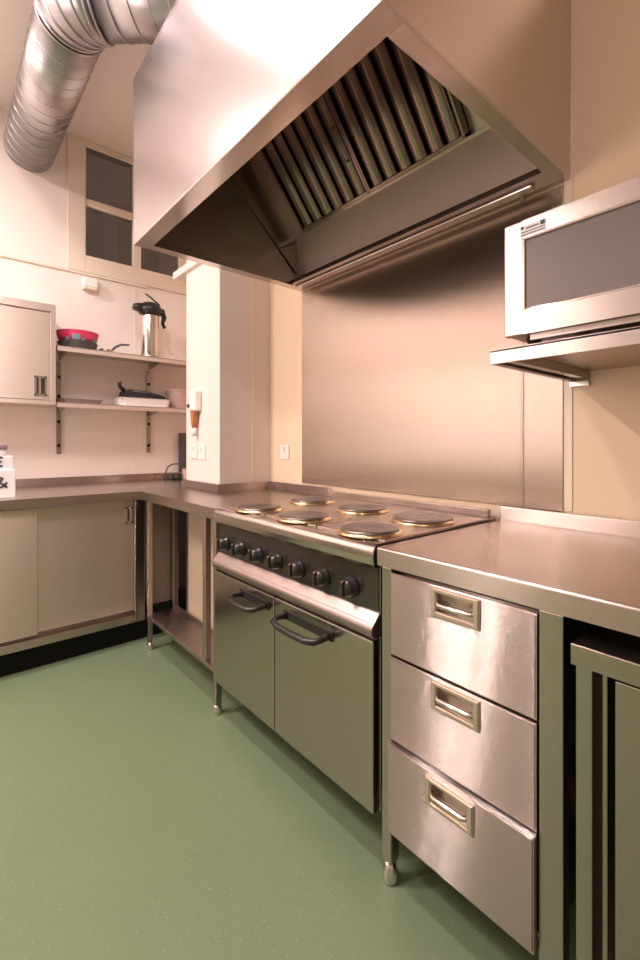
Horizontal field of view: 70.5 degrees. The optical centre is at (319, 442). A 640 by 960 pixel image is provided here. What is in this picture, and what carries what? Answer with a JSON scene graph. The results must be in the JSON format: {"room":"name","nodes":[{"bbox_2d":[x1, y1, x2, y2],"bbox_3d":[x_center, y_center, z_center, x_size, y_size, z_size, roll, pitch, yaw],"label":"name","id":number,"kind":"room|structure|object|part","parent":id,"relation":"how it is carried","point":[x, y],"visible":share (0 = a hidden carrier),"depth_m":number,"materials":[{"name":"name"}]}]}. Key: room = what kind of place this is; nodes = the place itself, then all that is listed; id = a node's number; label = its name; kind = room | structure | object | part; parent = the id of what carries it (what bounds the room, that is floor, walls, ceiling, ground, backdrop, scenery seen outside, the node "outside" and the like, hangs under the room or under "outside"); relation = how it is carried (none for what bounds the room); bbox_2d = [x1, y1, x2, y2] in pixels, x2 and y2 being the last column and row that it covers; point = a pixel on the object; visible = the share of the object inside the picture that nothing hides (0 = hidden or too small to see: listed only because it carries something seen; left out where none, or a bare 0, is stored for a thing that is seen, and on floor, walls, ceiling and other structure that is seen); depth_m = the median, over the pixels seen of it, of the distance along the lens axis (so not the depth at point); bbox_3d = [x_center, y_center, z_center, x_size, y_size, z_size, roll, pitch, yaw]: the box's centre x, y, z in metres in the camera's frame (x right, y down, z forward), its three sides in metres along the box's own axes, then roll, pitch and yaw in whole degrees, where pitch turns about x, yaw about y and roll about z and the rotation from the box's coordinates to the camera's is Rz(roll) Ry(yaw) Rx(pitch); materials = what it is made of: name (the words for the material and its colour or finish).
{"room":"commercial kitchen","nodes":[
{"label":"commercial kitchen","id":0,"kind":"room"},
{"bbox_2d":[0,0,151,158],"bbox_3d":[-0.481,-2.126,0.148,3.700,0.050,6.050,0,0,-41],"label":"ceiling","id":1,"kind":"structure","parent":0,"point":[103,116],"depth_m":2.65,"materials":[{"name":"beige paint"}]},
{"bbox_2d":[0,107,185,595],"bbox_3d":[-2.478,-0.471,2.486,3.700,3.360,0.100,0,0,-41],"label":"wall","id":2,"kind":"structure","parent":0,"point":[33,206],"depth_m":3.10,"materials":[{"name":"beige paint"}]},
{"bbox_2d":[0,296,55,407],"bbox_3d":[-2.160,-0.536,2.490,1.189,0.610,0.303,0,0,-41],"label":"upper cabinet","id":3,"kind":"object","parent":2,"relation":"attached to","point":[27,328],"visible":1,"depth_m":2.67,"materials":[{"name":"laminate"}]},
{"bbox_3d":[-1.675,-0.341,2.713,0.067,0.120,0.004,0,0,-40],"label":"handle","id":4,"kind":"part","parent":3,"relation":"part of","materials":[{"name":"silver metal"}]},
{"bbox_2d":[37,378,44,393],"bbox_3d":[-1.676,-0.341,2.714,0.043,0.096,0.001,0,0,-40],"label":"handle","id":5,"kind":"object","parent":3,"relation":"on","point":[40,381],"depth_m":2.71,"materials":[{"name":"grey metal"}]},
{"bbox_2d":[56,362,60,453],"bbox_3d":[-1.750,-0.234,3.030,0.028,0.615,0.017,0,0,-41],"label":"upright","id":6,"kind":"object","parent":2,"relation":"attached to","point":[58,364],"visible":0.99,"depth_m":3.03,"materials":[{"name":"metal"}]},
{"bbox_2d":[0,253,145,287],"bbox_3d":[-2.579,-1.173,2.327,3.340,0.017,0.012,0,0,-41],"label":"trim","id":7,"kind":"structure","parent":2,"relation":"attached to","point":[1,255],"depth_m":3.07,"materials":[{"name":"beige paint"}]},
{"bbox_2d":[82,276,97,291],"bbox_3d":[-1.596,-1.101,3.141,0.092,0.080,0.050,0,0,-41],"label":"wall sensor","id":8,"kind":"object","parent":2,"relation":"attached to","point":[90,284],"visible":1,"depth_m":3.12,"materials":[{"name":"white plastic"}]},
{"bbox_2d":[54,402,185,415],"bbox_3d":[-1.341,-0.241,3.184,0.943,0.080,0.284,0,0,-41],"label":"wall shelf","id":9,"kind":"object","parent":2,"relation":"attached to","point":[61,406],"visible":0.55,"depth_m":3.01,"materials":[{"name":"metal"}]},
{"bbox_2d":[56,398,103,403],"bbox_3d":[-1.589,-0.265,2.969,0.262,0.026,0.232,0,0,-41],"label":"tray","id":10,"kind":"object","parent":9,"relation":"on","point":[57,399],"visible":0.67,"depth_m":2.88,"materials":[{"name":"metal"}]},
{"bbox_2d":[112,397,169,407],"bbox_3d":[-1.275,-0.281,3.235,0.359,0.057,0.237,0,0,-41],"label":"serving tray","id":11,"kind":"object","parent":9,"relation":"on","point":[131,401],"visible":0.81,"depth_m":3.14,"materials":[{"name":"white plastic"}]},
{"bbox_2d":[117,382,165,398],"bbox_3d":[-1.282,-0.365,3.219,0.318,0.115,0.180,0,0,-41],"label":"pan","id":12,"kind":"object","parent":11,"relation":"on","point":[124,393],"visible":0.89,"depth_m":3.13,"materials":[{"name":"black metal"}]},
{"bbox_3d":[-1.368,-0.384,3.124,0.030,0.078,0.065,0,0,35],"label":"handle","id":13,"kind":"part","parent":12,"relation":"part of","materials":[{"name":"black plastic"}]},
{"bbox_2d":[164,389,185,407],"bbox_3d":[-1.058,-0.322,3.417,0.232,0.139,0.232,0,0,-41],"label":"bowl","id":14,"kind":"object","parent":9,"relation":"on","point":[177,397],"visible":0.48,"depth_m":3.33,"materials":[{"name":"pink plastic"}]},
{"bbox_2d":[56,345,185,369],"bbox_3d":[-1.341,-0.589,3.184,0.943,0.080,0.284,0,0,-41],"label":"wall shelf","id":15,"kind":"object","parent":2,"relation":"attached to","point":[152,362],"visible":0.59,"depth_m":3.08,"materials":[{"name":"laminate"}]},
{"bbox_2d":[57,339,97,349],"bbox_3d":[-1.584,-0.625,2.960,0.238,0.050,0.238,0,0,-41],"label":"roasting pan","id":16,"kind":"object","parent":15,"relation":"on","point":[67,342],"visible":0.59,"depth_m":2.87,"materials":[{"name":"grey metal"}]},
{"bbox_2d":[56,329,98,343],"bbox_3d":[-1.584,-0.683,2.960,0.252,0.065,0.252,0,0,-41],"label":"mixing bowl","id":17,"kind":"object","parent":16,"relation":"in","point":[62,334],"visible":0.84,"depth_m":2.86,"materials":[{"name":"red plastic"}]},
{"bbox_2d":[99,344,129,351],"bbox_3d":[-1.409,-0.642,3.097,0.192,0.085,0.092,0,0,-41],"label":"ladle","id":18,"kind":"object","parent":15,"relation":"on","point":[118,345],"visible":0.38,"depth_m":3.08,"materials":[{"name":"silver metal"}]},
{"bbox_3d":[-1.371,-0.653,3.107,0.121,0.064,0.021,0,0,-33],"label":"handle","id":19,"kind":"part","parent":18,"relation":"part of","materials":[{"name":"grey"}]},
{"bbox_2d":[132,293,166,356],"bbox_3d":[-1.220,-0.834,3.229,0.177,0.467,0.207,0,0,9],"label":"jug","id":20,"kind":"object","parent":15,"relation":"on","point":[150,312],"visible":0.88,"depth_m":3.19,"materials":[{"name":"silver metal"}]},
{"bbox_3d":[-1.268,-0.950,3.179,0.066,0.070,0.104,0,0,38],"label":"spout","id":21,"kind":"part","parent":20,"relation":"part of","materials":[{"name":"black plastic"}]},
{"bbox_3d":[-1.220,-0.960,3.245,0.172,0.089,0.171,0,0,-40],"label":"lid","id":22,"kind":"part","parent":20,"relation":"part of","materials":[{"name":"black plastic"}]},
{"bbox_3d":[-1.153,-0.907,3.291,0.075,0.156,0.044,0,0,-25],"label":"handle","id":23,"kind":"part","parent":20,"relation":"part of","materials":[{"name":"black plastic"}]},
{"bbox_2d":[67,133,185,294],"bbox_3d":[-1.404,-1.640,3.361,0.850,0.918,0.064,0,0,-41],"label":"window","id":24,"kind":"structure","parent":2,"relation":"in","point":[77,202],"depth_m":3.16,"materials":[{"name":"beige paint"}]},
{"bbox_2d":[134,286,135,473],"bbox_3d":[-1.374,-0.468,3.361,0.008,1.393,0.003,0,0,-41],"label":"trim","id":25,"kind":"structure","parent":2,"relation":"attached to","point":[134,286],"depth_m":3.36,"materials":[{"name":"beige paint"}]},
{"bbox_2d":[146,371,150,452],"bbox_3d":[-1.295,-0.234,3.418,0.028,0.615,0.017,0,0,-41],"label":"upright","id":26,"kind":"object","parent":2,"relation":"attached to","point":[148,373],"visible":0.79,"depth_m":3.41,"materials":[{"name":"metal"}]},
{"bbox_2d":[188,513,212,628],"bbox_3d":[-0.346,0.747,2.463,0.484,0.825,0.665,0,0,-41],"label":"wall","id":27,"kind":"structure","parent":0,"point":[195,522],"depth_m":2.48,"materials":[{"name":"beige paint"}]},
{"bbox_2d":[186,260,269,611],"bbox_3d":[-0.584,-0.471,2.851,0.345,3.260,0.445,0,0,-41],"label":"wall pillar","id":28,"kind":"structure","parent":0,"point":[218,301],"depth_m":2.69,"materials":[{"name":"beige paint"}]},
{"bbox_2d":[173,261,199,282],"bbox_3d":[-0.650,-1.109,2.895,0.348,0.047,0.612,0,0,-41],"label":"trim","id":29,"kind":"structure","parent":28,"relation":"attached to","point":[180,274],"depth_m":2.90,"materials":[{"name":"beige paint"}]},
{"bbox_2d":[187,390,200,435],"bbox_3d":[-0.767,-0.178,2.757,0.055,0.276,0.100,0,0,-41],"label":"soap dispenser","id":30,"kind":"object","parent":28,"relation":"attached to","point":[194,397],"visible":1,"depth_m":2.74,"materials":[{"name":"white plastic"}]},
{"bbox_2d":[190,411,198,428],"bbox_3d":[-0.768,-0.140,2.767,0.030,0.108,0.055,0,0,-40],"label":"outlet","id":31,"kind":"object","parent":30,"relation":"attached to","point":[193,414],"depth_m":2.75,"materials":[{"name":"brown plastic"}]},
{"bbox_2d":[191,445,197,458],"bbox_3d":[-0.784,0.054,2.809,0.012,0.086,0.086,0,0,-41],"label":"wall socket","id":32,"kind":"object","parent":28,"relation":"attached to","point":[194,448],"visible":1,"depth_m":2.80,"materials":[{"name":"white plastic"}]},
{"bbox_2d":[198,445,205,459],"bbox_3d":[-0.712,0.059,2.725,0.012,0.086,0.086,0,0,-41],"label":"wall socket","id":33,"kind":"object","parent":28,"relation":"attached to","point":[201,448],"visible":1,"depth_m":2.71,"materials":[{"name":"white plastic"}]},
{"bbox_2d":[0,588,575,959],"bbox_3d":[-0.481,1.184,0.148,3.700,0.050,6.050,0,0,-41],"label":"floor","id":34,"kind":"structure","parent":0,"point":[139,821],"depth_m":1.32,"materials":[{"name":"green plastic"}]},
{"bbox_2d":[0,500,161,676],"bbox_3d":[-1.982,0.744,2.313,2.130,0.830,0.748,0,0,-41],"label":"base cabinet","id":35,"kind":"object","parent":34,"relation":"on","point":[72,577],"visible":0.91,"depth_m":2.41,"materials":[{"name":"metal"}]},
{"bbox_3d":[-1.770,0.652,2.020,0.872,0.643,0.018,0,0,-40],"label":"sliding door","id":36,"kind":"part","parent":35,"relation":"part of","materials":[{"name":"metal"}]},
{"bbox_3d":[-1.277,0.650,2.466,0.501,0.638,0.017,0,0,-40],"label":"sliding door","id":37,"kind":"part","parent":35,"relation":"part of","materials":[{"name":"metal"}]},
{"bbox_3d":[-1.098,0.416,2.605,0.043,0.095,0.004,0,0,-40],"label":"handle","id":38,"kind":"part","parent":35,"relation":"part of","materials":[{"name":"silver metal"}]},
{"bbox_2d":[0,472,330,518],"bbox_3d":[-1.514,0.279,2.125,2.698,0.096,1.701,0,0,-41],"label":"countertop","id":39,"kind":"structure","parent":35,"relation":"on","point":[199,498],"depth_m":2.54,"materials":[{"name":"metal"}]},
{"bbox_2d":[0,455,14,497],"bbox_3d":[-1.671,0.173,2.293,0.198,0.212,0.142,0,0,-41],"label":"carton","id":40,"kind":"object","parent":39,"relation":"on","point":[7,473],"visible":1,"depth_m":2.29,"materials":[{"name":"white cardboard"}]},
{"bbox_2d":[0,445,7,455],"bbox_3d":[-1.658,0.038,2.326,0.086,0.057,0.086,0,0,-41],"label":"jar","id":41,"kind":"object","parent":40,"relation":"on","point":[3,452],"visible":1,"depth_m":2.31,"materials":[{"name":"white plastic"}]},
{"bbox_3d":[-1.658,0.021,2.326,0.086,0.023,0.086,0,0,-40],"label":"lid","id":42,"kind":"part","parent":41,"relation":"part of","materials":[{"name":"pink plastic"}]},
{"bbox_2d":[165,463,185,479],"bbox_3d":[-1.105,0.217,3.452,0.175,0.123,0.085,0,0,-41],"label":"cable adaptor","id":43,"kind":"object","parent":39,"relation":"on","point":[173,476],"visible":0.9,"depth_m":3.44,"materials":[{"name":"black plastic"}]},
{"bbox_2d":[178,433,185,471],"bbox_3d":[-1.085,0.076,3.566,0.058,0.305,0.023,0,0,-41],"label":"chopping board","id":44,"kind":"object","parent":39,"relation":"on","point":[181,436],"visible":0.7,"depth_m":3.55,"materials":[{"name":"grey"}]},
{"bbox_2d":[146,501,221,714],"bbox_3d":[-0.645,0.744,2.286,0.175,0.831,0.830,0,0,-41],"label":"stand","id":45,"kind":"object","parent":34,"relation":"on","point":[197,637],"visible":0.66,"depth_m":2.52,"materials":[{"name":"metal"}]},
{"bbox_3d":[-0.955,0.724,2.539,0.024,0.791,0.024,0,0,-40],"label":"leg","id":46,"kind":"part","parent":45,"relation":"part of","materials":[{"name":"metal"}]},
{"bbox_3d":[-0.911,0.621,2.600,0.169,0.586,0.006,0,0,-40],"label":"panel","id":47,"kind":"part","parent":45,"relation":"part of","materials":[{"name":"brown metal"}]},
{"bbox_3d":[-0.845,0.744,2.629,0.030,0.831,0.026,0,0,-40],"label":"post","id":48,"kind":"part","parent":45,"relation":"part of","materials":[{"name":"metal"}]},
{"bbox_2d":[147,606,214,672],"bbox_3d":[-0.643,0.964,2.286,0.173,0.034,0.817,0,0,-40],"label":"shelf","id":49,"kind":"object","parent":45,"relation":"attached to","point":[187,630],"depth_m":2.33,"materials":[{"name":"metal"}]},
{"bbox_3d":[-0.504,0.645,2.014,0.028,0.634,0.028,0,0,-40],"label":"post","id":50,"kind":"part","parent":45,"relation":"part of","materials":[{"name":"metal"}]},
{"bbox_3d":[-0.439,0.724,1.939,0.028,0.791,0.025,0,0,-40],"label":"leg","id":51,"kind":"part","parent":45,"relation":"part of","materials":[{"name":"metal"}]},
{"bbox_2d":[212,490,495,813],"bbox_3d":[0.066,0.701,1.748,0.730,0.916,0.914,0,0,-41],"label":"range cooker","id":52,"kind":"object","parent":34,"relation":"on","point":[298,580],"visible":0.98,"depth_m":1.47,"materials":[{"name":"metal"}]},
{"bbox_3d":[-0.404,0.417,1.868,0.036,0.060,0.060,0,0,-40],"label":"knob","id":53,"kind":"part","parent":52,"relation":"part of","materials":[{"name":"black plastic"}]},
{"bbox_3d":[-0.324,0.417,1.774,0.036,0.060,0.060,0,0,-40],"label":"knob","id":54,"kind":"part","parent":52,"relation":"part of","materials":[{"name":"black plastic"}]},
{"bbox_3d":[-0.292,0.770,1.748,0.026,0.465,0.434,0,0,-40],"label":"oven door","id":55,"kind":"part","parent":52,"relation":"part of","materials":[{"name":"metal"}]},
{"bbox_3d":[-0.272,0.579,1.645,0.082,0.036,0.197,0,0,-40],"label":"handle","id":56,"kind":"part","parent":52,"relation":"part of","materials":[{"name":"black plastic"}]},
{"bbox_3d":[-0.243,0.417,1.679,0.036,0.060,0.060,0,0,-40],"label":"knob","id":57,"kind":"part","parent":52,"relation":"part of","materials":[{"name":"black plastic"}]},
{"bbox_3d":[-0.246,0.263,1.835,0.176,0.016,0.176,0,0,-40],"label":"hot plate","id":58,"kind":"part","parent":52,"relation":"part of","materials":[{"name":"silver metal"}]},
{"bbox_3d":[-0.163,0.417,1.585,0.036,0.060,0.060,0,0,-40],"label":"knob","id":59,"kind":"part","parent":52,"relation":"part of","materials":[{"name":"black plastic"}]},
{"bbox_3d":[-0.144,0.496,1.568,0.038,0.069,0.912,0,0,-40],"label":"bullnose rail","id":60,"kind":"part","parent":52,"relation":"part of","materials":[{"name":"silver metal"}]},
{"bbox_3d":[-0.082,0.417,1.491,0.036,0.060,0.060,0,0,-40],"label":"knob","id":61,"kind":"part","parent":52,"relation":"part of","materials":[{"name":"black plastic"}]},
{"bbox_3d":[-0.130,0.403,1.581,0.008,0.132,0.902,0,0,-40],"label":"control panel","id":62,"kind":"part","parent":52,"relation":"part of","materials":[{"name":"grey metal"}]},
{"bbox_3d":[-0.071,0.579,1.409,0.082,0.036,0.247,0,0,-40],"label":"handle","id":63,"kind":"part","parent":52,"relation":"part of","materials":[{"name":"black plastic"}]},
{"bbox_3d":[-0.057,0.263,1.615,0.176,0.016,0.176,0,0,-40],"label":"hot plate","id":64,"kind":"part","parent":52,"relation":"part of","materials":[{"name":"silver metal"}]},
{"bbox_3d":[-0.035,0.263,2.074,0.192,0.016,0.192,0,0,-40],"label":"hot plate","id":65,"kind":"part","parent":52,"relation":"part of","materials":[{"name":"silver metal"}]},
{"bbox_3d":[-0.002,0.417,1.397,0.036,0.060,0.060,0,0,-40],"label":"knob","id":66,"kind":"part","parent":52,"relation":"part of","materials":[{"name":"black plastic"}]},
{"bbox_3d":[0.002,0.770,1.403,0.026,0.465,0.463,0,0,-40],"label":"oven door","id":67,"kind":"part","parent":52,"relation":"part of","materials":[{"name":"metal"}]},
{"bbox_3d":[0.079,0.417,1.302,0.036,0.060,0.060,0,0,-40],"label":"knob","id":68,"kind":"part","parent":52,"relation":"part of","materials":[{"name":"black plastic"}]},
{"bbox_2d":[214,496,495,567],"bbox_3d":[0.095,0.306,1.774,0.652,0.070,0.910,0,0,-40],"label":"cooktop","id":69,"kind":"object","parent":52,"relation":"in","point":[349,530],"depth_m":1.57,"materials":[{"name":"metal"}]},
{"bbox_3d":[0.171,0.263,1.809,0.192,0.016,0.192,0,0,-40],"label":"hot plate","id":70,"kind":"part","parent":52,"relation":"part of","materials":[{"name":"silver metal"}]},
{"bbox_3d":[0.150,0.263,1.371,0.176,0.016,0.176,0,0,-40],"label":"hot plate","id":71,"kind":"part","parent":52,"relation":"part of","materials":[{"name":"silver metal"}]},
{"bbox_3d":[0.330,0.259,1.984,0.022,0.031,0.885,0,0,-40],"label":"rail","id":72,"kind":"part","parent":52,"relation":"part of","materials":[{"name":"metal"}]},
{"bbox_3d":[0.356,0.263,1.569,0.200,0.016,0.200,0,0,-40],"label":"hot plate","id":73,"kind":"part","parent":52,"relation":"part of","materials":[{"name":"silver metal"}]},
{"bbox_2d":[382,566,595,959],"bbox_3d":[0.545,0.744,1.232,0.684,0.831,0.461,0,0,-41],"label":"drawer unit","id":74,"kind":"object","parent":34,"relation":"on","point":[479,690],"visible":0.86,"depth_m":0.98,"materials":[{"name":"metal"}]},
{"bbox_3d":[0.187,0.716,1.201,0.032,0.776,0.032,0,0,-40],"label":"leg","id":75,"kind":"part","parent":74,"relation":"part of","materials":[{"name":"metal"}]},
{"bbox_2d":[431,784,465,825],"bbox_3d":[0.300,0.818,1.032,0.024,0.054,0.102,0,0,-40],"label":"handle","id":76,"kind":"object","parent":74,"relation":"attached to","point":[447,802],"depth_m":1.03,"materials":[{"name":"silver metal"}]},
{"bbox_3d":[0.289,0.819,1.023,0.007,0.068,0.125,0,0,-40],"label":"handle plate","id":77,"kind":"part","parent":74,"relation":"part of","materials":[{"name":"silver metal"}]},
{"bbox_2d":[437,687,472,722],"bbox_3d":[0.313,0.593,1.033,0.024,0.054,0.102,0,0,-40],"label":"handle","id":78,"kind":"object","parent":74,"relation":"attached to","point":[455,704],"depth_m":1.03,"materials":[{"name":"silver metal"}]},
{"bbox_2d":[437,593,472,622],"bbox_3d":[0.314,0.373,1.034,0.024,0.054,0.102,0,0,-40],"label":"handle","id":79,"kind":"object","parent":74,"relation":"attached to","point":[451,607],"depth_m":1.03,"materials":[{"name":"silver metal"}]},
{"bbox_3d":[0.303,0.594,1.024,0.007,0.068,0.125,0,0,-40],"label":"handle plate","id":80,"kind":"part","parent":74,"relation":"part of","materials":[{"name":"silver metal"}]},
{"bbox_3d":[0.304,0.374,1.025,0.007,0.068,0.125,0,0,-40],"label":"handle plate","id":81,"kind":"part","parent":74,"relation":"part of","materials":[{"name":"silver metal"}]},
{"bbox_3d":[0.302,0.887,1.030,0.022,0.228,0.373,0,0,-40],"label":"drawer","id":82,"kind":"part","parent":74,"relation":"part of","materials":[{"name":"metal"}]},
{"bbox_3d":[0.311,0.660,1.037,0.022,0.213,0.373,0,0,-40],"label":"drawer","id":83,"kind":"part","parent":74,"relation":"part of","materials":[{"name":"metal"}]},
{"bbox_3d":[0.311,0.442,1.038,0.022,0.210,0.373,0,0,-40],"label":"drawer","id":84,"kind":"part","parent":74,"relation":"part of","materials":[{"name":"metal"}]},
{"bbox_2d":[377,506,639,636],"bbox_3d":[0.969,0.278,0.777,0.676,0.098,1.723,0,0,-41],"label":"countertop","id":85,"kind":"structure","parent":74,"relation":"on","point":[585,568],"depth_m":1.08,"materials":[{"name":"metal"}]},
{"bbox_3d":[0.458,0.716,0.884,0.032,0.776,0.046,0,0,-40],"label":"leg","id":86,"kind":"part","parent":74,"relation":"part of","materials":[{"name":"metal"}]},
{"bbox_2d":[571,625,639,959],"bbox_3d":[0.984,0.761,0.696,0.640,0.795,0.880,0,0,-41],"label":"base cabinet","id":87,"kind":"object","parent":34,"relation":"on","point":[606,660],"visible":0.97,"depth_m":0.80,"materials":[{"name":"metal"}]},
{"bbox_3d":[0.639,0.739,0.639,0.022,0.660,0.382,0,0,-40],"label":"door","id":88,"kind":"part","parent":87,"relation":"part of","materials":[{"name":"metal"}]},
{"bbox_2d":[270,0,639,520],"bbox_3d":[0.931,-0.471,1.420,0.100,3.360,6.150,0,0,-41],"label":"wall","id":89,"kind":"structure","parent":0,"point":[605,34],"depth_m":1.42,"materials":[{"name":"beige paint"}]},
{"bbox_2d":[252,278,254,480],"bbox_3d":[-0.401,-0.428,2.713,0.018,1.315,0.004,0,0,-41],"label":"trim","id":90,"kind":"structure","parent":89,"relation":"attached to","point":[253,279],"depth_m":2.71,"materials":[{"name":"beige plastic"}]},
{"bbox_2d":[280,445,288,458],"bbox_3d":[-0.210,0.054,2.668,0.012,0.086,0.086,0,0,-41],"label":"wall socket","id":91,"kind":"object","parent":89,"relation":"attached to","point":[284,449],"visible":1,"depth_m":2.66,"materials":[{"name":"white plastic"}]},
{"bbox_2d":[133,0,570,290],"bbox_3d":[0.004,-1.212,1.719,0.919,0.738,1.430,0,0,-41],"label":"extraction hood","id":92,"kind":"object","parent":89,"relation":"attached to","point":[219,80],"visible":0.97,"depth_m":1.46,"materials":[{"name":"metal"}]},
{"bbox_2d":[3,0,175,172],"bbox_3d":[-1.101,-1.813,2.229,2.144,0.463,0.689,0,0,30],"label":"ventilation duct","id":93,"kind":"object","parent":92,"relation":"attached to","point":[64,42],"visible":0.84,"depth_m":2.10,"materials":[{"name":"silver metal"}]},
{"bbox_3d":[0.004,-1.576,1.719,0.919,0.010,1.430,0,0,-40],"label":"panel","id":94,"kind":"part","parent":92,"relation":"part of","materials":[{"name":"metal"}]},
{"bbox_3d":[-0.452,-1.216,2.262,0.907,0.710,0.012,0,0,-40],"label":"panel","id":95,"kind":"part","parent":92,"relation":"part of","materials":[{"name":"metal"}]},
{"bbox_3d":[-0.341,-1.216,1.425,0.012,0.710,1.430,0,0,-40],"label":"panel","id":96,"kind":"part","parent":92,"relation":"part of","materials":[{"name":"metal"}]},
{"bbox_2d":[260,92,369,231],"bbox_3d":[-0.051,-1.348,2.136,0.376,0.439,0.489,0,0,-41],"label":"grease filter","id":97,"kind":"object","parent":92,"relation":"attached to","point":[311,160],"visible":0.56,"depth_m":2.13,"materials":[{"name":"silver metal"}]},
{"bbox_3d":[0.089,-1.300,1.971,0.112,0.128,0.009,0,0,-40],"label":"handle","id":98,"kind":"part","parent":97,"relation":"part of","materials":[{"name":"silver metal"}]},
{"bbox_3d":[0.208,-1.359,1.894,0.380,0.436,1.406,0,0,-40],"label":"filter rail","id":99,"kind":"part","parent":92,"relation":"part of","materials":[{"name":"metal"}]},
{"bbox_2d":[325,37,470,192],"bbox_3d":[0.267,-1.348,1.764,0.376,0.439,0.486,0,0,-41],"label":"grease filter","id":100,"kind":"object","parent":92,"relation":"attached to","point":[393,116],"visible":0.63,"depth_m":1.78,"materials":[{"name":"silver metal"}]},
{"bbox_3d":[0.267,-1.348,1.764,0.376,0.439,0.486,0,0,-40],"label":"frame","id":101,"kind":"part","parent":100,"relation":"part of","materials":[{"name":"silver metal"}]},
{"bbox_3d":[0.338,-1.236,2.005,0.039,0.670,1.406,0,0,-40],"label":"panel","id":102,"kind":"part","parent":92,"relation":"part of","materials":[{"name":"metal"}]},
{"bbox_3d":[0.549,-1.368,1.471,0.349,0.418,0.320,0,0,-40],"label":"blanking panel","id":103,"kind":"part","parent":92,"relation":"part of","materials":[{"name":"metal"}]},
{"bbox_3d":[0.469,-1.216,1.184,0.907,0.710,0.012,0,0,-40],"label":"panel","id":104,"kind":"part","parent":92,"relation":"part of","materials":[{"name":"metal"}]},
{"bbox_2d":[302,203,521,506],"bbox_3d":[0.305,-0.311,2.070,0.006,1.075,1.248,0,0,-41],"label":"panel","id":105,"kind":"object","parent":89,"relation":"attached to","point":[402,393],"visible":0.96,"depth_m":1.93,"materials":[{"name":"metal"}]},
{"bbox_2d":[520,185,562,510],"bbox_3d":[0.754,-0.318,1.543,0.008,1.087,0.141,0,0,-41],"label":"panel","id":106,"kind":"object","parent":89,"relation":"attached to","point":[541,397],"visible":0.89,"depth_m":1.54,"materials":[{"name":"metal"}]},
{"bbox_2d":[490,326,639,386],"bbox_3d":[0.962,-0.207,0.916,0.505,0.053,1.043,0,0,-41],"label":"shelf","id":107,"kind":"object","parent":89,"relation":"attached to","point":[566,359],"visible":1,"depth_m":1.14,"materials":[{"name":"metal"}]},
{"bbox_2d":[505,176,639,343],"bbox_3d":[0.797,-0.385,1.071,0.456,0.301,0.523,0,0,-41],"label":"microwave oven","id":108,"kind":"object","parent":107,"relation":"on","point":[572,269],"visible":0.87,"depth_m":1.00,"materials":[{"name":"metal"}]},
{"bbox_2d":[521,219,544,235],"bbox_3d":[0.502,-0.508,1.069,0.001,0.022,0.056,0,0,-40],"label":"print","id":109,"kind":"object","parent":108,"relation":"on","point":[529,227],"depth_m":1.07,"materials":[{"name":"grey paper"}]},
{"bbox_3d":[0.832,-0.189,1.449,0.011,0.016,0.058,0,0,-40],"label":"wall plate","id":110,"kind":"part","parent":107,"relation":"part of","materials":[{"name":"metal"}]},
{"bbox_2d":[564,92,572,511],"bbox_3d":[0.812,-0.459,1.480,0.004,1.365,0.026,0,0,-41],"label":"trim","id":111,"kind":"structure","parent":89,"relation":"attached to","point":[568,185],"depth_m":1.48,"materials":[{"name":"beige plastic"}]}
]}

